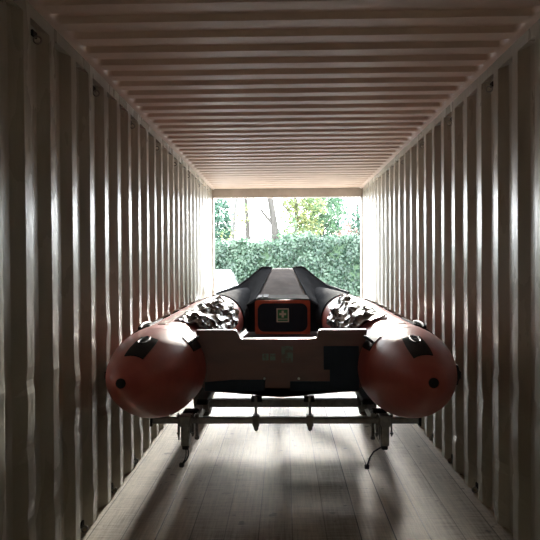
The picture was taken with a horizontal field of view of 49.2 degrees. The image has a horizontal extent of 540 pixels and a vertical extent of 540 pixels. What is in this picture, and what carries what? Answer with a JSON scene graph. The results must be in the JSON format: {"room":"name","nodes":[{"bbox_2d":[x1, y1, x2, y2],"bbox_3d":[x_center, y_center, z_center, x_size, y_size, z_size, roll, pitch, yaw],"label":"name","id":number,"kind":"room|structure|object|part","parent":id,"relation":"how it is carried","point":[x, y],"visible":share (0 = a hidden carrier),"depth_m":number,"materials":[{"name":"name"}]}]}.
{"room":"shipping container interior","nodes":[
{"label":"shipping container interior","id":0,"kind":"room"},
{"bbox_2d":[0,0,212,539],"bbox_3d":[-1.048,0.183,3.253,0.062,2.610,11.869,0,1,1],"label":"wall","id":1,"kind":"structure","parent":0,"point":[102,236],"depth_m":3.09,"materials":[{"name":"metal"}]},
{"bbox_2d":[31,29,41,44],"bbox_3d":[-1.066,-1.065,2.705,0.043,0.063,0.048,0,1,1],"label":"ring","id":2,"kind":"object","parent":1,"relation":"attached to","point":[34,35],"visible":1,"depth_m":2.70,"materials":[{"name":"black metal"}]},
{"bbox_2d":[80,520,88,532],"bbox_3d":[-1.037,1.438,3.300,0.043,0.063,0.048,0,1,1],"label":"ring","id":3,"kind":"object","parent":1,"relation":"attached to","point":[82,525],"visible":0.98,"depth_m":3.30,"materials":[{"name":"black metal"}]},
{"bbox_2d":[93,86,99,96],"bbox_3d":[-1.046,-1.075,3.554,0.043,0.063,0.048,0,1,1],"label":"ring","id":4,"kind":"object","parent":1,"relation":"attached to","point":[94,88],"visible":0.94,"depth_m":3.55,"materials":[{"name":"black metal"}]},
{"bbox_2d":[5,0,211,192],"bbox_3d":[-1.066,-1.162,3.262,0.051,0.080,11.900,0,1,1],"label":"trim","id":5,"kind":"structure","parent":1,"relation":"attached to","point":[37,21],"depth_m":3.34,"materials":[{"name":"paint"}]},
{"bbox_2d":[111,482,116,492],"bbox_3d":[-1.023,1.431,3.866,0.043,0.063,0.048,0,1,1],"label":"ring","id":6,"kind":"object","parent":1,"relation":"attached to","point":[112,487],"visible":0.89,"depth_m":3.86,"materials":[{"name":"black metal"}]},
{"bbox_2d":[212,189,214,295],"bbox_3d":[-0.906,0.086,9.236,0.072,2.680,0.140,0,1,1],"label":"trim","id":7,"kind":"structure","parent":1,"relation":"attached to","point":[213,221],"depth_m":9.16,"materials":[{"name":"paint"}]},
{"bbox_2d":[213,187,360,198],"bbox_3d":[0.264,-1.208,9.182,2.286,0.165,0.120,0,1,1],"label":"trim","id":8,"kind":"structure","parent":1,"relation":"attached to","point":[356,191],"depth_m":9.12,"materials":[{"name":"paint"}]},
{"bbox_2d":[27,0,539,188],"bbox_3d":[0.123,-1.202,3.208,2.410,0.033,11.851,0,1,1],"label":"ceiling","id":9,"kind":"structure","parent":0,"point":[249,94],"depth_m":3.56,"materials":[{"name":"paint"}]},
{"bbox_2d":[81,392,512,539],"bbox_3d":[0.141,1.476,3.265,2.410,0.030,11.900,0,1,1],"label":"floor","id":10,"kind":"structure","parent":0,"point":[236,481],"depth_m":3.94,"materials":[{"name":"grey wood"}]},
{"bbox_2d":[150,386,421,468],"bbox_3d":[0.154,0.950,6.235,1.748,0.950,4.950,0,1,1],"label":"trailer","id":11,"kind":"object","parent":10,"relation":"on","point":[189,419],"visible":0.52,"depth_m":3.81,"materials":[{"name":"metal"}]},
{"bbox_3d":[-0.549,1.036,3.824,0.076,0.195,0.095,0,1,1],"label":"clamp post","id":12,"kind":"part","parent":11,"relation":"part of","materials":[{"name":"metal"}]},
{"bbox_3d":[-0.489,1.010,5.276,0.060,0.062,2.900,0,1,1],"label":"rail","id":13,"kind":"part","parent":11,"relation":"part of","materials":[{"name":"metal"}]},
{"bbox_2d":[105,266,460,417],"bbox_3d":[0.117,0.442,5.638,2.196,0.931,5.375,0,1,1],"label":"inflatable boat","id":14,"kind":"object","parent":11,"relation":"on","point":[288,349],"visible":0.92,"depth_m":3.85,"materials":[{"name":"red rubber"}]},
{"bbox_3d":[-0.869,0.382,4.091,0.036,0.040,0.333,0,1,1],"label":"carry handle","id":15,"kind":"part","parent":14,"relation":"part of","materials":[{"name":"black rubber"}]},
{"bbox_3d":[-0.475,0.441,3.767,0.052,0.043,0.182,0,1,1],"label":"grab handle","id":16,"kind":"part","parent":14,"relation":"part of","materials":[{"name":"black rubber"}]},
{"bbox_2d":[175,296,238,328],"bbox_3d":[-0.493,0.440,5.100,0.338,0.323,1.867,0,1,1],"label":"sheet","id":17,"kind":"object","parent":14,"relation":"in","point":[214,313],"visible":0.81,"depth_m":5.02,"materials":[{"name":"silver metal"}]},
{"bbox_3d":[0.146,0.549,6.848,0.640,0.402,0.020,0,1,1],"label":"hatch frame","id":18,"kind":"part","parent":14,"relation":"part of","materials":[{"name":"orange plastic"}]},
{"bbox_2d":[326,295,387,328],"bbox_3d":[0.700,0.426,5.117,0.302,0.327,1.769,0,1,0],"label":"sheet","id":19,"kind":"object","parent":14,"relation":"in","point":[349,312],"visible":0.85,"depth_m":5.03,"materials":[{"name":"silver metal"}]},
{"bbox_3d":[0.618,0.434,3.741,0.052,0.043,0.182,0,1,1],"label":"grab handle","id":20,"kind":"part","parent":14,"relation":"part of","materials":[{"name":"black rubber"}]},
{"bbox_3d":[1.026,0.370,4.046,0.036,0.040,0.333,0,1,1],"label":"carry handle","id":21,"kind":"part","parent":14,"relation":"part of","materials":[{"name":"black rubber"}]},
{"bbox_3d":[0.751,1.002,5.246,0.060,0.062,2.900,0,1,1],"label":"rail","id":22,"kind":"part","parent":11,"relation":"part of","materials":[{"name":"metal"}]},
{"bbox_3d":[0.733,1.028,3.794,0.076,0.195,0.095,0,1,1],"label":"clamp post","id":23,"kind":"part","parent":11,"relation":"part of","materials":[{"name":"metal"}]},
{"bbox_2d":[363,31,539,539],"bbox_3d":[1.309,0.169,3.199,0.061,2.610,11.860,0,1,1],"label":"wall","id":24,"kind":"structure","parent":0,"point":[451,235],"depth_m":3.63,"materials":[{"name":"metal"}]},
{"bbox_2d":[360,188,362,297],"bbox_3d":[1.452,0.072,9.180,0.072,2.680,0.140,0,1,1],"label":"trim","id":25,"kind":"structure","parent":24,"relation":"attached to","point":[361,197],"depth_m":9.11,"materials":[{"name":"paint"}]},
{"bbox_2d":[363,19,539,190],"bbox_3d":[1.313,-1.177,3.206,0.051,0.080,11.900,0,1,1],"label":"trim","id":26,"kind":"structure","parent":24,"relation":"attached to","point":[527,39],"depth_m":3.77,"materials":[{"name":"paint"}]},
{"bbox_2d":[472,482,477,492],"bbox_3d":[1.332,1.417,3.831,0.043,0.063,0.048,0,1,1],"label":"ring","id":27,"kind":"object","parent":24,"relation":"attached to","point":[476,483],"visible":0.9,"depth_m":3.83,"materials":[{"name":"black metal"}]},
{"bbox_2d":[486,81,492,92],"bbox_3d":[1.309,-1.090,3.519,0.043,0.063,0.048,0,1,1],"label":"ring","id":28,"kind":"object","parent":24,"relation":"attached to","point":[491,83],"visible":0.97,"depth_m":3.52,"materials":[{"name":"black metal"}]},
{"label":"outside","id":29,"kind":"structure","parent":0,"visible":0},
{"bbox_3d":[1.066,1.214,44.605,80.000,0.200,70.800,0,1,1],"label":"ground","id":30,"kind":"structure","parent":29,"visible":0},
{"bbox_2d":[214,199,236,242],"bbox_3d":[-2.541,-1.203,28.058,2.027,5.078,1.847,0,1,1],"label":"conifer tree","id":31,"kind":"object","parent":30,"relation":"on","point":[219,227],"visible":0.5,"depth_m":27.70,"materials":[{"name":"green plant"}]},
{"bbox_2d":[215,269,237,294],"bbox_3d":[-1.693,0.732,14.874,2.100,1.485,4.160,0,1,1],"label":"parked car","id":32,"kind":"object","parent":30,"relation":"on","point":[224,278],"visible":0.07,"depth_m":13.81,"materials":[{"name":"white paint"}]},
{"bbox_2d":[217,198,256,240],"bbox_3d":[-1.407,-1.537,25.153,1.833,5.811,1.327,0,1,1],"label":"birch tree","id":33,"kind":"object","parent":30,"relation":"on","point":[232,233],"visible":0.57,"depth_m":24.96,"materials":[{"name":"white plant"}]},
{"bbox_2d":[230,198,261,239],"bbox_3d":[-1.044,-1.963,26.039,1.458,6.643,0.374,0,1,-8],"label":"bare tree","id":34,"kind":"object","parent":30,"relation":"on","point":[247,230],"visible":0.21,"depth_m":25.95,"materials":[{"name":"grey plant"}]},
{"bbox_2d":[253,198,296,241],"bbox_3d":[0.223,-1.857,24.988,1.875,6.470,0.977,0,1,1],"label":"bare tree","id":35,"kind":"object","parent":30,"relation":"on","point":[272,220],"visible":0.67,"depth_m":24.87,"materials":[{"name":"grey plant"}]},
{"bbox_2d":[215,230,360,296],"bbox_3d":[0.504,-0.034,21.367,15.142,2.993,1.797,0,1,1],"label":"hedge","id":36,"kind":"object","parent":30,"relation":"on","point":[335,261],"visible":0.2,"depth_m":20.91,"materials":[{"name":"green plant"}]},
{"bbox_2d":[276,198,327,237],"bbox_3d":[1.458,-1.679,27.122,2.435,6.003,1.921,0,1,1],"label":"leafy tree","id":37,"kind":"object","parent":30,"relation":"on","point":[295,204],"visible":0.62,"depth_m":26.85,"materials":[{"name":"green plant"}]},
{"bbox_2d":[292,198,345,236],"bbox_3d":[2.396,-1.882,29.012,2.830,6.357,2.211,0,1,1],"label":"leafy tree","id":38,"kind":"object","parent":30,"relation":"on","point":[332,201],"visible":0.37,"depth_m":28.64,"materials":[{"name":"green plant"}]},
{"bbox_2d":[325,198,350,235],"bbox_3d":[3.400,-1.608,31.928,2.093,5.728,1.518,0,1,1],"label":"conifer tree","id":39,"kind":"object","parent":30,"relation":"on","point":[342,222],"visible":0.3,"depth_m":31.64,"materials":[{"name":"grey plant"}]},
{"bbox_2d":[331,224,358,237],"bbox_3d":[3.132,-0.263,23.443,1.444,3.245,0.686,0,1,1],"label":"shrub","id":40,"kind":"object","parent":30,"relation":"on","point":[349,226],"visible":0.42,"depth_m":23.34,"materials":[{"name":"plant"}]},
{"bbox_2d":[345,203,359,235],"bbox_3d":[4.277,-0.932,28.038,1.460,4.465,1.820,0,1,44],"label":"conifer tree","id":41,"kind":"object","parent":30,"relation":"on","point":[356,223],"visible":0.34,"depth_m":27.79,"materials":[{"name":"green plant"}]}
]}

